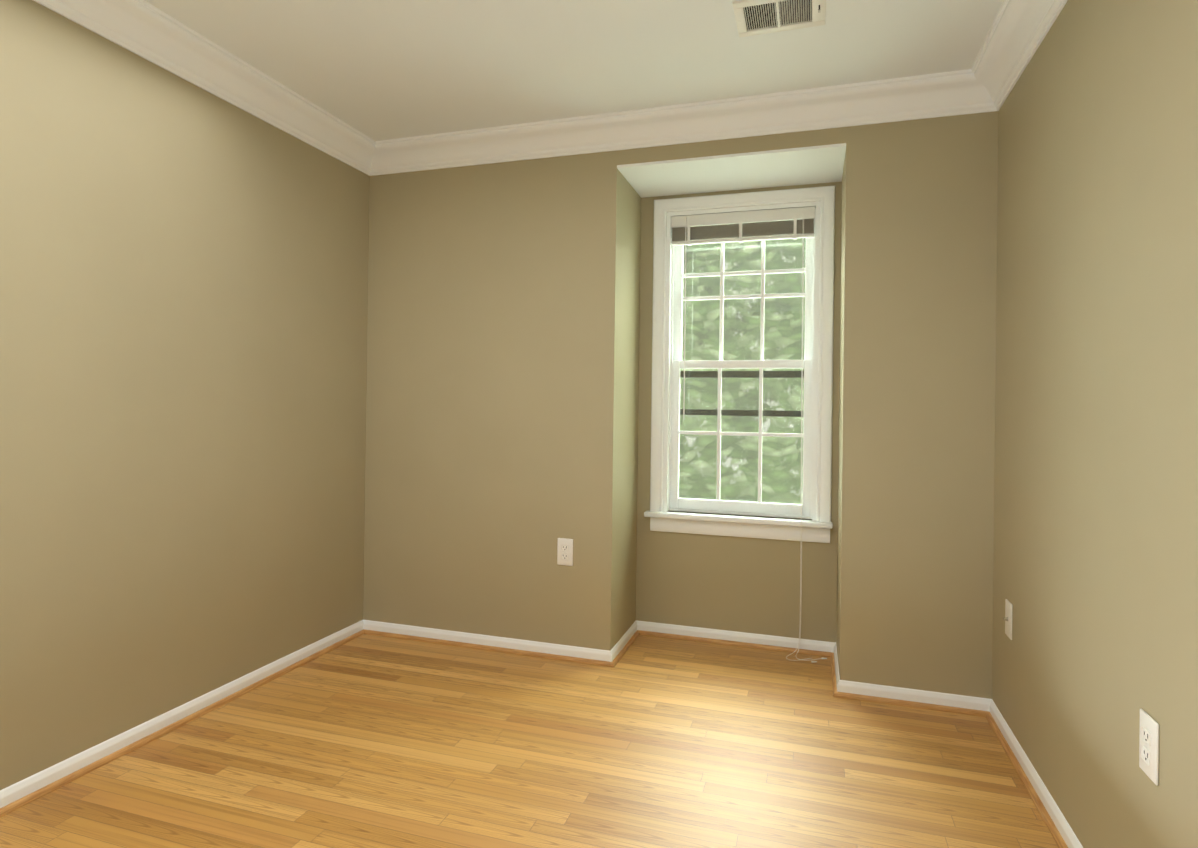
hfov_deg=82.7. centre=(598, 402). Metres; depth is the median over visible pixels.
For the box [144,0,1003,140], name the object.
ceiling
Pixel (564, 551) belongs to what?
outlet
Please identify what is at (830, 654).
trim
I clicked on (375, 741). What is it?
floor
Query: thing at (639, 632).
trim
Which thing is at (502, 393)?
wall bump-out
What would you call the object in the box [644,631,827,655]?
trim
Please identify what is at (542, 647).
baseboard
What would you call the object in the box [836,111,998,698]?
wall bump-out
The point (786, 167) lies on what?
soffit
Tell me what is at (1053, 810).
baseboard
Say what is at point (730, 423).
backdrop
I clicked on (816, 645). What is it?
baseboard
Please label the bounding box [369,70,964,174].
crown molding
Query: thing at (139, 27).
crown molding
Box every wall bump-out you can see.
[363,151,640,650]
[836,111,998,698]
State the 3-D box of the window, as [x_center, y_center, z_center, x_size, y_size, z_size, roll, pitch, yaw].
[0.699,-0.185,3.409,0.905,1.691,0.210,1,0,17]
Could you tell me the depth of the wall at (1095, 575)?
1.64 m
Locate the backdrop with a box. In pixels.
[679,238,805,503]
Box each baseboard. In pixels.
[0,620,363,807]
[364,620,619,661]
[616,620,639,650]
[640,621,827,651]
[828,642,838,675]
[836,676,983,710]
[984,698,1082,847]
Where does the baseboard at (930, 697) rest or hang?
attached to the wall bump-out at (916, 450)
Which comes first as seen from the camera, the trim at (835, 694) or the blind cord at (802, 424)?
the trim at (835, 694)
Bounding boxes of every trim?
[0,629,363,816]
[364,629,619,666]
[616,630,643,658]
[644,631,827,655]
[824,652,836,688]
[832,685,979,715]
[980,710,1067,847]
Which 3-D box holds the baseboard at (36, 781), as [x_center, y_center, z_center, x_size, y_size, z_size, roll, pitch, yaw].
[-1.843,1.118,1.391,0.011,0.062,4.330,1,0,17]
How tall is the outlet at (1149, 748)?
0.124 m
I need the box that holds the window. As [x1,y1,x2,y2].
[644,185,834,542]
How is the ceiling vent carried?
in the ceiling
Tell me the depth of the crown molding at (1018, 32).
2.29 m
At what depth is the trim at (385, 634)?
3.21 m
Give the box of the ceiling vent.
[732,0,825,36]
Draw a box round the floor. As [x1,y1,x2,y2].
[0,634,1058,847]
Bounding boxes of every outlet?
[557,538,572,565]
[1003,599,1012,639]
[1139,709,1158,785]
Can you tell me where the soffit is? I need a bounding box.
[617,143,845,197]
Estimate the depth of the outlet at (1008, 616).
2.38 m
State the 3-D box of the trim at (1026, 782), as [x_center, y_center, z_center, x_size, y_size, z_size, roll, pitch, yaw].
[0.837,1.173,0.547,0.015,0.017,4.308,1,0,17]
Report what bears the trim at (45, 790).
attached to the wall at (182, 370)
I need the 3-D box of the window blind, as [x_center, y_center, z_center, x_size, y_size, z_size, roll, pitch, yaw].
[0.698,-0.427,3.371,0.697,1.033,0.043,1,0,17]
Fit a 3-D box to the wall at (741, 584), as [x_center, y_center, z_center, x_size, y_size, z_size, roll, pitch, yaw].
[0.694,-0.030,3.438,0.975,2.440,0.160,1,0,17]
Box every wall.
[0,0,369,789]
[617,127,845,164]
[636,182,841,641]
[992,0,1197,847]
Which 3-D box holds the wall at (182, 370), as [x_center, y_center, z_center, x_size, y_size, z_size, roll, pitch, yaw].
[-1.840,-0.070,1.641,0.160,2.440,5.110,1,0,17]
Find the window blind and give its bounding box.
[671,206,814,419]
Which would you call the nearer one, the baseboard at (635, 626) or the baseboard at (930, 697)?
the baseboard at (930, 697)
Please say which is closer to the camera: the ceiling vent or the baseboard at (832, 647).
the ceiling vent
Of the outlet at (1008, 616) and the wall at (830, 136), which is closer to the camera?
the outlet at (1008, 616)
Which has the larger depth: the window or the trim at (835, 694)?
the window
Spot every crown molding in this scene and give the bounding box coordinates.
[33,0,376,175]
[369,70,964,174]
[961,0,1067,114]

